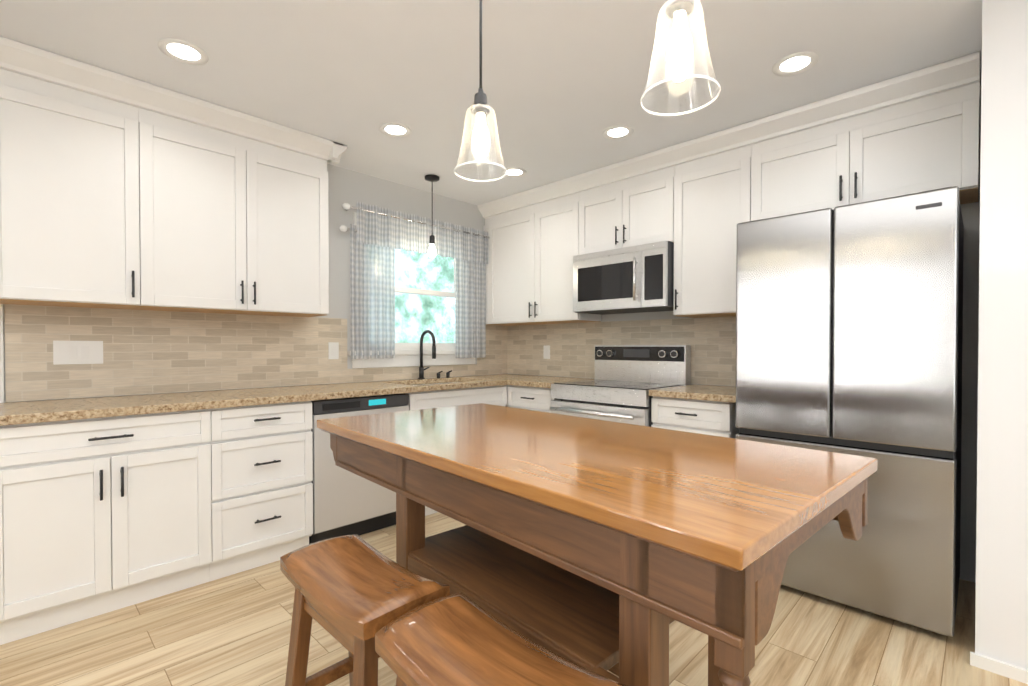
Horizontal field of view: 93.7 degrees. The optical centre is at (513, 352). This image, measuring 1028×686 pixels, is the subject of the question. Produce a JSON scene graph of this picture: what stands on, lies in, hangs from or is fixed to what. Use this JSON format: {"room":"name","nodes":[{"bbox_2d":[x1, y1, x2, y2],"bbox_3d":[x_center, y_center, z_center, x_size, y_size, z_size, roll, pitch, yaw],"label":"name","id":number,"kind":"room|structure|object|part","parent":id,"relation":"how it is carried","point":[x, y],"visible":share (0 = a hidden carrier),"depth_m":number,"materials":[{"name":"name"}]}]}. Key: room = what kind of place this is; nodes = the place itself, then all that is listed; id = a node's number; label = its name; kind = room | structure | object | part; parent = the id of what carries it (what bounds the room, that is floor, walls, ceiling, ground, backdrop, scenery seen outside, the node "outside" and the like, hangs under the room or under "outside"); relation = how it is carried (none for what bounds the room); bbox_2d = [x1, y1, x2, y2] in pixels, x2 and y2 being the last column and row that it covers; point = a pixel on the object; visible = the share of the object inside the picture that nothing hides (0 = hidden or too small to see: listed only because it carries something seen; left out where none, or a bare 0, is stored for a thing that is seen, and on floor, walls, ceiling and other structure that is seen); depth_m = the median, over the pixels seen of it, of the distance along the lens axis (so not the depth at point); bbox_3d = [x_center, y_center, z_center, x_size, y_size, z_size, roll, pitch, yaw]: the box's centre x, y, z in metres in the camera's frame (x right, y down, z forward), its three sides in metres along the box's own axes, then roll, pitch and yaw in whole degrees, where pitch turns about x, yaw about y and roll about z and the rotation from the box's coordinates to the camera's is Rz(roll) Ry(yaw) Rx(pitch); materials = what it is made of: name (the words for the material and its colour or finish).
{"room":"kitchen","nodes":[
{"label":"kitchen","id":0,"kind":"room"},
{"bbox_2d":[3,164,494,402],"bbox_3d":[-1.879,-0.089,2.922,0.120,2.470,5.320,1,1,44],"label":"wall","id":1,"kind":"structure","parent":0,"point":[351,187],"depth_m":3.53,"materials":[{"name":"paint"}]},
{"bbox_2d":[0,40,159,310],"bbox_3d":[-2.137,-0.774,2.332,0.316,1.083,0.587,1,1,44],"label":"upper cabinet","id":2,"kind":"object","parent":1,"relation":"attached to","point":[120,192],"depth_m":2.23,"materials":[{"name":"wood"}]},
{"bbox_2d":[156,88,331,316],"bbox_3d":[-1.655,-0.780,2.827,0.316,1.083,1.021,1,1,44],"label":"upper cabinet","id":3,"kind":"object","parent":1,"relation":"attached to","point":[242,201],"depth_m":2.71,"materials":[{"name":"wood"}]},
{"bbox_2d":[4,304,506,401],"bbox_3d":[-1.240,-0.011,3.489,0.006,0.466,3.362,1,1,44],"label":"tile backsplash","id":4,"kind":"structure","parent":1,"relation":"attached to","point":[149,352],"depth_m":2.78,"materials":[{"name":"beige tile"}]},
{"bbox_2d":[53,341,102,364],"bbox_3d":[-2.226,0.001,2.466,0.005,0.120,0.190,1,1,44],"label":"electrical outlet plate","id":5,"kind":"object","parent":4,"relation":"attached to","point":[77,352],"depth_m":2.46,"materials":[{"name":"white plastic"}]},
{"bbox_2d":[328,342,338,358],"bbox_3d":[-1.285,-0.010,3.433,0.005,0.120,0.075,1,1,44],"label":"electrical outlet plate","id":6,"kind":"object","parent":4,"relation":"attached to","point":[333,347],"depth_m":3.43,"materials":[{"name":"white plastic"}]},
{"bbox_2d":[353,212,454,349],"bbox_3d":[-0.806,-0.525,3.994,0.125,1.015,1.170,1,1,44],"label":"window","id":7,"kind":"structure","parent":1,"relation":"in","point":[426,346],"depth_m":4.07,"materials":[{"name":"clear glass"}]},
{"bbox_3d":[-0.830,-0.482,4.017,0.034,0.810,0.880,1,1,44],"label":"glass","id":8,"kind":"part","parent":7,"relation":"part of","materials":[{"name":"clear glass"}]},
{"bbox_2d":[347,350,474,367],"bbox_3d":[-0.763,0.048,3.952,0.045,0.130,1.260,1,1,44],"label":"window sill","id":9,"kind":"structure","parent":1,"relation":"attached to","point":[404,358],"depth_m":3.88,"materials":[{"name":"white wood"}]},
{"bbox_2d":[339,201,489,358],"bbox_3d":[-0.742,-0.516,3.910,0.124,1.140,1.400,1,1,44],"label":"curtains","id":10,"kind":"object","parent":1,"relation":"hanging from","point":[379,236],"visible":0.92,"depth_m":3.70,"materials":[{"name":"grey fabric"}]},
{"bbox_3d":[-1.050,-0.437,3.598,0.055,0.970,0.370,1,1,44],"label":"panel","id":11,"kind":"part","parent":10,"relation":"part of","materials":[{"name":"fabric"}]},
{"bbox_3d":[-0.384,-0.441,4.282,0.055,0.980,0.360,1,1,44],"label":"panel","id":12,"kind":"part","parent":10,"relation":"part of","materials":[{"name":"fabric"}]},
{"bbox_2d":[0,0,981,205],"bbox_3d":[0.272,-1.349,0.730,6.240,0.100,5.440,1,1,44],"label":"ceiling","id":13,"kind":"structure","parent":0,"point":[564,82],"depth_m":2.19,"materials":[{"name":"paint"}]},
{"bbox_2d":[158,38,208,64],"bbox_3d":[-1.444,-1.312,2.107,0.184,0.006,0.184,1,1,44],"label":"recessed light","id":14,"kind":"object","parent":13,"relation":"in","point":[182,51],"visible":1,"depth_m":2.10,"materials":[{"name":"white plastic"}]},
{"bbox_2d":[380,123,410,136],"bbox_3d":[-0.705,-1.321,2.867,0.184,0.006,0.184,1,1,44],"label":"recessed light","id":15,"kind":"object","parent":13,"relation":"in","point":[394,129],"visible":1,"depth_m":2.86,"materials":[{"name":"white plastic"}]},
{"bbox_2d":[425,175,439,257],"bbox_3d":[-0.623,-1.025,3.671,0.114,0.614,0.114,1,1,44],"label":"light","id":16,"kind":"object","parent":13,"relation":"hanging from","point":[432,249],"visible":1,"depth_m":3.66,"materials":[{"name":"white glass"}]},
{"bbox_2d":[454,0,506,181],"bbox_3d":[-0.107,-0.943,1.550,0.172,0.729,0.172,1,1,44],"label":"light","id":17,"kind":"object","parent":13,"relation":"hanging from","point":[480,107],"visible":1,"depth_m":1.54,"materials":[{"name":"clear glass"}]},
{"bbox_2d":[502,168,525,176],"bbox_3d":[0.000,-1.329,3.562,0.184,0.006,0.184,1,1,44],"label":"recessed light","id":18,"kind":"object","parent":13,"relation":"attached to","point":[515,172],"visible":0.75,"depth_m":3.57,"materials":[{"name":"white plastic"}]},
{"bbox_2d":[602,125,633,139],"bbox_3d":[0.624,-1.321,2.899,0.184,0.006,0.184,1,1,44],"label":"recessed light","id":19,"kind":"object","parent":13,"relation":"in","point":[617,132],"visible":1,"depth_m":2.90,"materials":[{"name":"white plastic"}]},
{"bbox_2d":[640,0,720,115],"bbox_3d":[0.373,-0.937,1.083,0.172,0.729,0.172,1,1,44],"label":"light","id":20,"kind":"object","parent":13,"relation":"hanging from","point":[679,56],"visible":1,"depth_m":1.07,"materials":[{"name":"clear glass"}]},
{"bbox_2d":[772,51,818,75],"bbox_3d":[1.281,-1.313,2.197,0.184,0.006,0.184,1,1,44],"label":"recessed light","id":21,"kind":"object","parent":13,"relation":"in","point":[795,63],"visible":1,"depth_m":2.19,"materials":[{"name":"white plastic"}]},
{"bbox_2d":[0,512,1027,685],"bbox_3d":[0.272,1.221,0.760,6.240,0.100,5.440,1,1,44],"label":"floor","id":22,"kind":"structure","parent":0,"point":[233,630],"depth_m":1.90,"materials":[{"name":"brown wood"}]},
{"bbox_2d":[0,408,215,644],"bbox_3d":[-1.972,0.715,2.311,0.607,0.875,0.762,1,1,44],"label":"base cabinet","id":23,"kind":"object","parent":22,"relation":"on","point":[98,517],"depth_m":2.08,"materials":[{"name":"wood"}]},
{"bbox_2d":[0,376,507,427],"bbox_3d":[-1.259,0.248,3.017,0.638,0.038,2.806,1,1,44],"label":"countertop","id":24,"kind":"structure","parent":23,"relation":"on","point":[94,408],"depth_m":2.44,"materials":[{"name":"beige stone"}]},
{"bbox_2d":[416,330,449,379],"bbox_3d":[-0.604,0.020,3.941,0.213,0.397,0.313,1,1,44],"label":"faucet","id":25,"kind":"object","parent":24,"relation":"on","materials":[{"name":"black metal"}]},
{"bbox_2d":[424,380,455,383],"bbox_3d":[-0.582,0.363,3.723,0.437,0.233,0.758,1,1,44],"label":"sink","id":26,"kind":"object","parent":24,"relation":"in","point":[425,381],"depth_m":3.97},
{"bbox_2d":[216,400,314,579],"bbox_3d":[-1.551,0.710,2.743,0.607,0.875,0.557,1,1,44],"label":"base cabinet","id":27,"kind":"object","parent":22,"relation":"on","point":[264,453],"depth_m":2.55,"materials":[{"name":"wood"}]},
{"bbox_2d":[309,393,408,543],"bbox_3d":[-1.125,0.709,3.168,0.610,0.868,0.635,1,1,44],"label":"dishwasher","id":28,"kind":"object","parent":22,"relation":"on","point":[345,502],"visible":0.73,"depth_m":2.87,"materials":[{"name":"grey metal"}]},
{"bbox_2d":[280,534,449,685],"bbox_3d":[-0.359,0.831,1.125,0.438,0.676,0.249,1,1,44],"label":"stool","id":29,"kind":"object","parent":22,"relation":"on","point":[354,594],"visible":0.92,"depth_m":1.08,"materials":[{"name":"brown wood"}]},
{"bbox_2d":[360,384,507,515],"bbox_3d":[-0.560,0.699,3.719,0.665,0.875,0.930,1,1,44],"label":"base cabinet","id":30,"kind":"object","parent":22,"relation":"on","point":[493,394],"depth_m":3.48,"materials":[{"name":"wood"}]},
{"bbox_2d":[480,374,591,387],"bbox_3d":[0.104,0.236,4.093,1.091,0.038,0.637,1,1,44],"label":"countertop","id":31,"kind":"structure","parent":30,"relation":"on","point":[547,381],"depth_m":3.88,"materials":[{"name":"beige stone"}]},
{"bbox_2d":[375,593,626,685],"bbox_3d":[-0.033,0.835,0.808,0.438,0.676,0.249,1,1,44],"label":"stool","id":32,"kind":"object","parent":22,"relation":"on","point":[460,639],"visible":1,"depth_m":0.83,"materials":[{"name":"brown wood"}]},
{"bbox_2d":[508,384,553,412],"bbox_3d":[0.303,0.697,3.883,0.501,0.875,0.664,1,1,44],"label":"base cabinet","id":33,"kind":"object","parent":22,"relation":"on","point":[535,397],"depth_m":3.67,"materials":[{"name":"wood"}]},
{"bbox_2d":[317,403,876,685],"bbox_3d":[0.072,0.703,1.423,0.750,0.920,1.480,-1,1,-42],"label":"table","id":34,"kind":"object","parent":22,"relation":"on","point":[600,547],"visible":0.98,"depth_m":0.98,"materials":[{"name":"brown wood"}]},
{"bbox_2d":[550,345,690,426],"bbox_3d":[0.728,0.545,3.408,0.756,1.190,0.698,1,1,44],"label":"range","id":35,"kind":"object","parent":22,"relation":"on","point":[623,383],"visible":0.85,"depth_m":3.37,"materials":[{"name":"grey metal"}]},
{"bbox_2d":[651,396,738,438],"bbox_3d":[1.225,0.707,3.025,0.473,0.875,0.606,1,1,44],"label":"base cabinet","id":36,"kind":"object","parent":22,"relation":"on","point":[707,417],"depth_m":2.78,"materials":[{"name":"wood"}]},
{"bbox_2d":[649,384,735,403],"bbox_3d":[1.233,0.249,2.994,0.524,0.038,0.637,1,1,44],"label":"countertop","id":37,"kind":"structure","parent":36,"relation":"on","point":[722,394],"depth_m":2.84,"materials":[{"name":"beige stone"}]},
{"bbox_2d":[735,186,963,636],"bbox_3d":[1.686,0.246,2.434,0.831,1.810,0.752,1,1,44],"label":"fridge","id":38,"kind":"object","parent":22,"relation":"on","point":[849,325],"visible":0.85,"depth_m":2.07,"materials":[{"name":"grey metal"}]},
{"bbox_3d":[1.450,-0.113,2.188,0.815,1.065,0.076,1,1,44],"label":"trim","id":39,"kind":"part","parent":38,"relation":"part of","materials":[{"name":"grey metal"}]},
{"bbox_2d":[520,85,980,582],"bbox_3d":[2.127,-0.086,2.651,6.000,2.470,0.120,1,1,44],"label":"wall","id":40,"kind":"structure","parent":0,"point":[971,251],"depth_m":2.42,"materials":[{"name":"paint"}]},
{"bbox_2d":[480,192,535,325],"bbox_3d":[0.073,-0.798,4.332,0.693,1.083,0.316,1,1,44],"label":"upper cabinet","id":41,"kind":"object","parent":40,"relation":"attached to","point":[506,220],"depth_m":4.25,"materials":[{"name":"wood"}]},
{"bbox_2d":[528,176,600,323],"bbox_3d":[0.422,-0.794,3.992,0.506,1.083,0.316,1,1,44],"label":"upper cabinet","id":42,"kind":"object","parent":40,"relation":"attached to","point":[553,209],"depth_m":3.88,"materials":[{"name":"wood"}]},
{"bbox_2d":[507,316,735,385],"bbox_3d":[0.796,-0.015,3.858,2.410,0.466,0.006,1,1,44],"label":"tile backsplash","id":43,"kind":"structure","parent":40,"relation":"attached to","point":[711,341],"depth_m":3.84,"materials":[{"name":"beige tile"}]},
{"bbox_2d":[543,345,549,358],"bbox_3d":[0.294,-0.001,4.338,0.075,0.120,0.005,1,1,44],"label":"electrical outlet plate","id":44,"kind":"object","parent":43,"relation":"attached to","point":[546,348],"depth_m":4.34,"materials":[{"name":"white plastic"}]},
{"bbox_2d":[580,148,675,254],"bbox_3d":[0.880,-1.032,3.543,0.769,0.596,0.316,1,1,44],"label":"upper cabinet","id":45,"kind":"object","parent":40,"relation":"attached to","point":[633,202],"depth_m":3.39,"materials":[{"name":"wood"}]},
{"bbox_2d":[573,241,673,314],"bbox_3d":[0.835,-0.515,3.505,0.756,0.428,0.439,1,1,44],"label":"over-the-range microwave","id":46,"kind":"object","parent":45,"relation":"attached to","point":[636,279],"visible":0.98,"depth_m":3.34,"materials":[{"name":"grey metal"}]},
{"bbox_3d":[0.818,-0.492,3.247,0.020,0.288,0.045,1,1,44],"label":"microwave handle","id":47,"kind":"part","parent":46,"relation":"part of","materials":[{"name":"silver metal"}]},
{"bbox_2d":[673,124,751,317],"bbox_3d":[1.327,-0.783,3.111,0.476,1.083,0.316,1,1,44],"label":"upper cabinet","id":48,"kind":"object","parent":40,"relation":"attached to","point":[714,173],"depth_m":3.00,"materials":[{"name":"wood"}]},
{"bbox_2d":[752,52,979,220],"bbox_3d":[1.845,-1.035,2.604,0.966,0.568,0.316,1,1,44],"label":"upper cabinet","id":49,"kind":"object","parent":40,"relation":"attached to","point":[918,132],"depth_m":2.42,"materials":[{"name":"wood"}]},
{"bbox_2d":[975,0,1027,669],"bbox_3d":[2.972,-0.069,1.144,2.687,2.470,0.859,1,1,44],"label":"wall","id":50,"kind":"structure","parent":0,"point":[1001,619],"depth_m":1.73,"materials":[{"name":"white paint"}]},
{"label":"outside","id":51,"kind":"structure","parent":0,"visible":0},
{"bbox_2d":[395,249,454,342],"bbox_3d":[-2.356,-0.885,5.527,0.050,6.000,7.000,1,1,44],"label":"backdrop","id":52,"kind":"structure","parent":51,"point":[401,298],"depth_m":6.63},
{"bbox_3d":[2.506,-0.039,-1.347,0.120,2.470,5.320,1,1,44],"label":"wall","id":53,"kind":"structure","parent":0,"visible":0},
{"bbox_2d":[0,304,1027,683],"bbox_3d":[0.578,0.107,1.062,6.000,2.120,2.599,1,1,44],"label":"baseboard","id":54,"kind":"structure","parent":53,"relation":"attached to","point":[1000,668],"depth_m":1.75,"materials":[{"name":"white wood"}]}
]}

